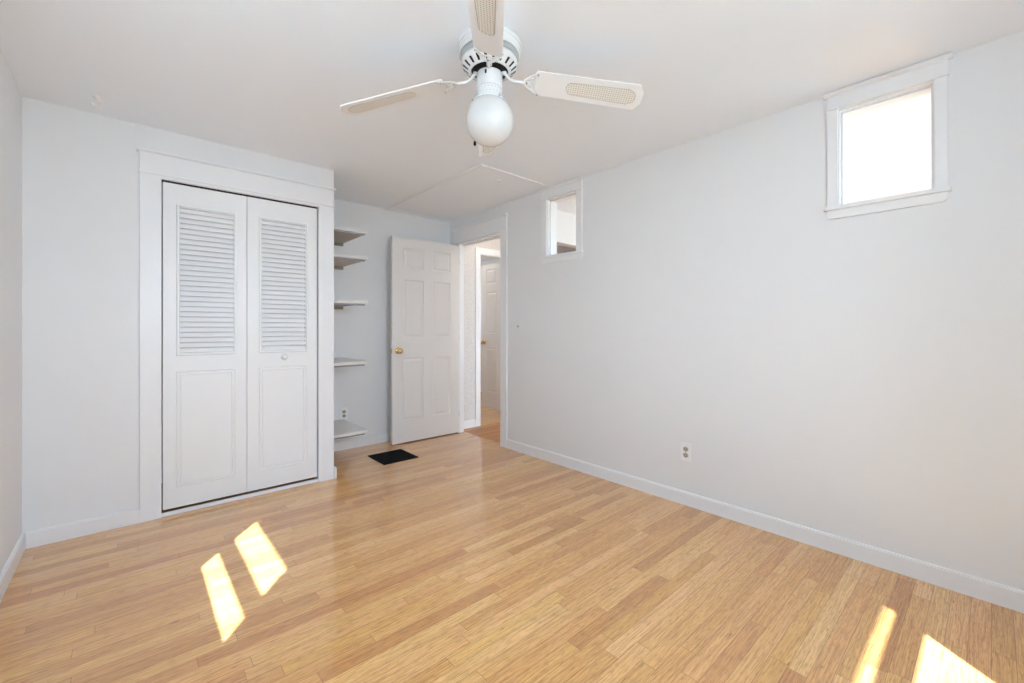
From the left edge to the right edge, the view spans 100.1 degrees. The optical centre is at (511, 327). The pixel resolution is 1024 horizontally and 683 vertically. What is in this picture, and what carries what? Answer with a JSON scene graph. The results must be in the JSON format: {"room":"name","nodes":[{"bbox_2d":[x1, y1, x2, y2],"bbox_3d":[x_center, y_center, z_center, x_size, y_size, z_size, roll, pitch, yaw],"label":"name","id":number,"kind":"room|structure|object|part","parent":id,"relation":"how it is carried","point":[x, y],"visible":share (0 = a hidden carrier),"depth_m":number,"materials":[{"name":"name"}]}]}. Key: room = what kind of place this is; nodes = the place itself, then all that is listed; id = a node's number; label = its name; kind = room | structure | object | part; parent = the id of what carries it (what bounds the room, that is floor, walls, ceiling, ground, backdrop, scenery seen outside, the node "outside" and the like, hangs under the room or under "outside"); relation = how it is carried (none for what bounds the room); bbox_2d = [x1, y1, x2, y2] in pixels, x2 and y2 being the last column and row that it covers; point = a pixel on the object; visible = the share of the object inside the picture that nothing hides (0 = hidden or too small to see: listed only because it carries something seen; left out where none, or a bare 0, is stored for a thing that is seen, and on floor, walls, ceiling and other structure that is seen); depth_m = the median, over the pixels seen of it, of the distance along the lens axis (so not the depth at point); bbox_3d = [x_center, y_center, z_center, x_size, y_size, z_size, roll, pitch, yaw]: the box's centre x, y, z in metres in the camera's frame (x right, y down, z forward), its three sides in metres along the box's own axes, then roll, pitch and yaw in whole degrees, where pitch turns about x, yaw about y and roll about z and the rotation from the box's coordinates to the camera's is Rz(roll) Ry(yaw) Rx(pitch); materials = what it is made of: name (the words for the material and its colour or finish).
{"room":"empty bedroom","nodes":[
{"label":"empty bedroom","id":0,"kind":"room"},
{"bbox_2d":[0,50,21,572],"bbox_3d":[-1.444,-0.028,0.904,0.120,2.335,5.090,0,0,-42],"label":"wall","id":1,"kind":"structure","parent":0,"point":[10,95],"depth_m":2.00,"materials":[{"name":"paint"}]},
{"bbox_2d":[0,532,25,601],"bbox_3d":[-1.153,1.097,0.678,0.014,0.085,4.125,0,0,-42],"label":"baseboard","id":2,"kind":"structure","parent":1,"relation":"attached to","point":[8,571],"depth_m":1.97,"materials":[{"name":"paint"}]},
{"bbox_2d":[22,97,333,532],"bbox_3d":[-1.974,-0.028,2.774,1.573,2.335,0.100,0,0,-42],"label":"wall","id":3,"kind":"structure","parent":0,"point":[81,176],"depth_m":2.36,"materials":[{"name":"paint"}]},
{"bbox_2d":[26,508,139,548],"bbox_3d":[-2.348,1.097,2.366,0.444,0.085,0.014,0,0,-42],"label":"baseboard","id":4,"kind":"structure","parent":3,"relation":"attached to","point":[47,535],"depth_m":2.35,"materials":[{"name":"paint"}]},
{"bbox_2d":[136,147,335,522],"bbox_3d":[-1.763,0.044,2.874,1.133,2.192,0.032,0,0,-42],"label":"trim","id":5,"kind":"structure","parent":3,"relation":"attached to","point":[155,166],"depth_m":2.60,"materials":[{"name":"paint"}]},
{"bbox_2d":[162,180,316,509],"bbox_3d":[-1.779,0.103,2.888,0.895,1.997,0.058,0,0,-42],"label":"door","id":6,"kind":"structure","parent":3,"relation":"in","point":[239,271],"depth_m":2.84,"materials":[{"name":"paint"}]},
{"bbox_3d":[-1.943,0.623,2.737,0.312,0.715,0.004,0,0,-42],"label":"raised panel","id":7,"kind":"part","parent":6,"relation":"part of","materials":[{"name":"paint"}]},
{"bbox_3d":[-1.954,-0.295,2.751,0.290,0.900,0.027,0,0,-42],"label":"louver panel","id":8,"kind":"part","parent":6,"relation":"part of","materials":[{"name":"paint"}]},
{"bbox_3d":[-1.611,0.623,3.033,0.310,0.715,0.004,0,0,-42],"label":"raised panel","id":9,"kind":"part","parent":6,"relation":"part of","materials":[{"name":"paint"}]},
{"bbox_3d":[-1.622,-0.295,3.046,0.288,0.900,0.027,0,0,-42],"label":"louver panel","id":10,"kind":"part","parent":6,"relation":"part of","materials":[{"name":"paint"}]},
{"bbox_3d":[-1.601,0.205,3.026,0.044,0.044,0.028,0,0,-42],"label":"knob","id":11,"kind":"part","parent":6,"relation":"part of","materials":[{"name":"white plastic"}]},
{"bbox_2d":[162,478,317,516],"bbox_3d":[-1.778,1.129,2.887,0.901,0.022,0.016,0,0,-42],"label":"sill","id":12,"kind":"structure","parent":3,"relation":"attached to","point":[213,503],"depth_m":2.84,"materials":[{"name":"paint"}]},
{"bbox_2d":[334,199,449,441],"bbox_3d":[-1.893,-0.028,3.830,3.098,2.335,0.120,0,0,-42],"label":"wall","id":13,"kind":"structure","parent":0,"point":[360,332],"depth_m":4.19,"materials":[{"name":"paint"}]},
{"bbox_2d":[340,407,347,419],"bbox_3d":[-1.577,0.805,4.026,0.070,0.114,0.009,0,0,-42],"label":"power outlet","id":14,"kind":"object","parent":13,"relation":"attached to","point":[343,411],"visible":1,"depth_m":4.03,"materials":[{"name":"white plastic"}]},
{"bbox_2d":[334,432,390,451],"bbox_3d":[-1.254,1.097,4.308,1.509,0.085,0.014,0,0,-42],"label":"baseboard","id":15,"kind":"structure","parent":13,"relation":"attached to","point":[385,437],"depth_m":4.13,"materials":[{"name":"paint"}]},
{"bbox_2d":[0,392,1023,682],"bbox_3d":[0.105,1.180,3.780,6.258,0.080,7.330,0,0,-42],"label":"floor","id":16,"kind":"structure","parent":0,"point":[468,559],"depth_m":1.82,"materials":[{"name":"brown wood"}]},
{"bbox_2d":[367,449,417,464],"bbox_3d":[-1.055,1.137,3.799,0.322,0.006,0.336,0,0,-42],"label":"floor vent","id":17,"kind":"object","parent":16,"relation":"in","point":[398,455],"visible":1,"depth_m":3.79,"materials":[{"name":"black metal"}]},
{"bbox_2d":[372,450,412,462],"bbox_3d":[-1.055,1.137,3.799,0.266,0.004,0.280,0,0,-42],"label":"grille","id":18,"kind":"object","parent":17,"relation":"attached to","point":[394,455],"depth_m":3.79,"materials":[{"name":"black metal"}]},
{"bbox_2d":[0,0,1023,260],"bbox_3d":[0.105,-1.270,3.780,6.258,0.150,7.330,0,0,-42],"label":"ceiling","id":19,"kind":"structure","parent":0,"point":[268,77],"depth_m":1.99,"materials":[{"name":"paint"}]},
{"bbox_2d":[92,95,101,107],"bbox_3d":[-2.147,-1.167,2.219,0.038,0.056,0.038,0,0,26],"label":"ceiling hook","id":20,"kind":"object","parent":19,"relation":"attached to","point":[97,98],"visible":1,"depth_m":2.22,"materials":[{"name":"white plastic"}]},
{"bbox_2d":[385,164,550,221],"bbox_3d":[-0.460,-1.189,3.965,0.776,0.012,1.581,0,0,-42],"label":"attic hatch","id":21,"kind":"object","parent":19,"relation":"attached to","point":[476,189],"visible":0.99,"depth_m":3.83,"materials":[{"name":"paint"}]},
{"bbox_3d":[-0.961,-1.188,4.545,0.754,0.006,0.049,0,0,-42],"label":"trim","id":22,"kind":"part","parent":21,"relation":"part of","materials":[{"name":"paint"}]},
{"bbox_3d":[-0.742,-1.189,3.714,0.022,0.012,1.581,0,0,-42],"label":"trim","id":23,"kind":"part","parent":21,"relation":"part of","materials":[{"name":"paint"}]},
{"bbox_3d":[0.017,-1.189,3.344,0.620,0.012,0.020,0,0,-42],"label":"trim","id":24,"kind":"part","parent":21,"relation":"part of","materials":[{"name":"paint"}]},
{"bbox_2d":[340,0,643,155],"bbox_3d":[-0.081,-0.983,1.832,0.986,0.423,1.041,0,0,-42],"label":"ceiling fan","id":25,"kind":"object","parent":19,"relation":"hanging from","point":[489,51],"visible":1,"depth_m":1.77,"materials":[{"name":"white metal"}]},
{"bbox_3d":[-0.513,-0.993,1.852,0.456,0.113,0.123,0,0,5],"label":"fan blade","id":26,"kind":"part","parent":25,"relation":"part of","materials":[{"name":"white wood"}]},
{"bbox_3d":[-0.084,-1.012,1.392,0.119,0.095,0.456,0,0,-1],"label":"fan blade","id":27,"kind":"part","parent":25,"relation":"part of","materials":[{"name":"white wood"}]},
{"bbox_3d":[-0.119,-1.017,2.232,0.118,0.088,0.456,0,0,-3],"label":"fan blade","id":28,"kind":"part","parent":25,"relation":"part of","materials":[{"name":"white wood"}]},
{"bbox_3d":[-0.094,-0.877,1.812,0.201,0.212,0.201,0,0,-42],"label":"globe","id":29,"kind":"part","parent":25,"relation":"part of","materials":[{"name":"white glass"}]},
{"bbox_3d":[0.326,-1.009,1.824,0.456,0.100,0.119,0,0,-2],"label":"fan blade","id":30,"kind":"part","parent":25,"relation":"part of","materials":[{"name":"white wood"}]},
{"bbox_2d":[464,238,575,420],"bbox_3d":[0.423,-0.028,5.796,2.865,2.335,0.120,0,0,-42],"label":"wall","id":31,"kind":"structure","parent":0,"point":[469,251],"depth_m":4.92,"materials":[{"name":"paint"}]},
{"bbox_2d":[464,419,475,428],"bbox_3d":[-0.513,1.097,4.874,0.240,0.085,0.014,0,0,-42],"label":"baseboard","id":32,"kind":"structure","parent":31,"relation":"attached to","point":[470,423],"depth_m":4.89,"materials":[{"name":"paint"}]},
{"bbox_2d":[475,247,499,426],"bbox_3d":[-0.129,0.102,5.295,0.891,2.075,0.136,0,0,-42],"label":"door frame","id":33,"kind":"structure","parent":31,"relation":"in","point":[479,252],"depth_m":4.97,"materials":[{"name":"paint"}]},
{"bbox_2d":[481,263,499,409],"bbox_3d":[-0.177,0.113,5.846,0.165,1.995,0.751,0,0,-42],"label":"door","id":34,"kind":"structure","parent":33,"relation":"attached to","point":[490,341],"depth_m":5.94,"materials":[{"name":"paint"}]},
{"bbox_2d":[557,210,575,247],"bbox_3d":[1.152,-0.028,5.025,2.800,2.335,0.100,0,0,-42],"label":"wall partition","id":35,"kind":"structure","parent":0,"point":[566,222],"depth_m":4.44,"materials":[{"name":"paint"}]},
{"bbox_2d":[450,30,1023,590],"bbox_3d":[0.961,-0.028,3.043,0.120,2.335,5.090,0,0,-42],"label":"wall","id":36,"kind":"structure","parent":0,"point":[859,378],"depth_m":2.30,"materials":[{"name":"paint"}]},
{"bbox_2d":[390,236,459,444],"bbox_3d":[-0.879,0.119,4.418,0.799,2.022,0.165,0,0,-42],"label":"door","id":37,"kind":"structure","parent":36,"relation":"in","point":[425,334],"depth_m":4.38,"materials":[{"name":"paint"}]},
{"bbox_3d":[-1.090,0.222,4.163,0.064,0.064,0.065,0,0,-42],"label":"knob","id":38,"kind":"part","parent":37,"relation":"part of","materials":[{"name":"gold metal"}]},
{"bbox_2d":[452,213,507,447],"bbox_3d":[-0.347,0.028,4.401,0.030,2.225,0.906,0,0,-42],"label":"door frame","id":39,"kind":"structure","parent":36,"relation":"in","point":[499,223],"depth_m":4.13,"materials":[{"name":"paint"}]},
{"bbox_2d":[463,432,499,443],"bbox_3d":[-0.304,1.139,4.439,0.025,0.003,0.694,0,0,-42],"label":"trim","id":40,"kind":"structure","parent":36,"relation":"attached to","point":[463,432],"depth_m":4.45,"materials":[{"name":"brown wood"}]},
{"bbox_2d":[516,321,520,332],"bbox_3d":[0.055,-0.010,3.959,0.016,0.114,0.070,0,0,-42],"label":"light switch","id":41,"kind":"object","parent":36,"relation":"attached to","point":[518,323],"visible":1,"depth_m":3.96,"materials":[{"name":"paint"}]},
{"bbox_2d":[538,177,583,263],"bbox_3d":[0.443,-0.872,3.598,0.156,0.634,0.476,0,0,-42],"label":"window","id":42,"kind":"structure","parent":36,"relation":"in","point":[573,188],"depth_m":3.63,"materials":[{"name":"paint"}]},
{"bbox_3d":[0.411,-0.586,3.569,0.058,0.062,0.470,0,0,-42],"label":"sill","id":43,"kind":"part","parent":42,"relation":"part of","materials":[{"name":"paint"}]},
{"bbox_3d":[0.456,-0.861,3.609,0.121,0.488,0.332,0,0,-42],"label":"frame","id":44,"kind":"part","parent":42,"relation":"part of","materials":[{"name":"paint"}]},
{"bbox_2d":[681,442,690,461],"bbox_3d":[1.121,0.800,2.766,0.009,0.114,0.070,0,0,-42],"label":"power outlet","id":45,"kind":"object","parent":36,"relation":"attached to","point":[685,447],"visible":1,"depth_m":2.76,"materials":[{"name":"white plastic"}]},
{"bbox_2d":[507,439,1023,612],"bbox_3d":[1.239,1.097,2.629,0.014,0.085,3.863,0,0,-42],"label":"baseboard","id":46,"kind":"structure","parent":36,"relation":"attached to","point":[1005,596],"depth_m":2.23,"materials":[{"name":"paint"}]},
{"bbox_2d":[823,52,952,218],"bbox_3d":[1.800,-0.873,2.072,0.156,0.636,0.464,0,0,-42],"label":"window","id":47,"kind":"structure","parent":36,"relation":"in","point":[933,72],"depth_m":2.02,"materials":[{"name":"paint"}]},
{"bbox_3d":[1.813,-0.861,2.083,0.121,0.488,0.348,0,0,-42],"label":"frame","id":48,"kind":"part","parent":47,"relation":"part of","materials":[{"name":"paint"}]},
{"bbox_3d":[1.768,-0.586,2.043,0.058,0.062,0.458,0,0,-42],"label":"sill","id":49,"kind":"part","parent":47,"relation":"part of","materials":[{"name":"paint"}]},
{"bbox_3d":[-1.665,-0.028,3.535,0.100,2.335,0.625,0,0,-42],"label":"wall","id":50,"kind":"structure","parent":0,"visible":0},
{"bbox_2d":[334,466,336,477],"bbox_3d":[-1.584,1.097,3.531,0.016,0.085,0.737,0,0,-42],"label":"baseboard","id":51,"kind":"structure","parent":50,"relation":"attached to","point":[335,468],"depth_m":3.26,"materials":[{"name":"paint"}]},
{"bbox_2d":[334,420,366,439],"bbox_3d":[-1.524,0.883,3.706,0.336,0.053,0.554,0,0,-42],"label":"wall shelf","id":52,"kind":"object","parent":50,"relation":"attached to","point":[342,428],"visible":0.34,"depth_m":3.60,"materials":[{"name":"paint"}]},
{"bbox_2d":[334,226,366,245],"bbox_3d":[-1.524,-0.791,3.706,0.336,0.053,0.554,0,0,-42],"label":"wall shelf","id":53,"kind":"object","parent":50,"relation":"attached to","point":[342,235],"visible":0.38,"depth_m":3.64,"materials":[{"name":"paint"}]},
{"bbox_2d":[334,253,366,269],"bbox_3d":[-1.524,-0.572,3.706,0.336,0.053,0.554,0,0,-42],"label":"wall shelf","id":54,"kind":"object","parent":50,"relation":"attached to","point":[340,260],"visible":0.4,"depth_m":3.59,"materials":[{"name":"paint"}]},
{"bbox_2d":[334,358,366,367],"bbox_3d":[-1.524,0.304,3.706,0.336,0.053,0.554,0,0,-42],"label":"wall shelf","id":55,"kind":"object","parent":50,"relation":"attached to","point":[338,362],"visible":0.34,"depth_m":3.56,"materials":[{"name":"paint"}]},
{"bbox_2d":[334,300,366,309],"bbox_3d":[-1.524,-0.200,3.706,0.336,0.053,0.554,0,0,-42],"label":"wall shelf","id":56,"kind":"object","parent":50,"relation":"attached to","point":[338,304],"visible":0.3,"depth_m":3.54,"materials":[{"name":"paint"}]}
]}

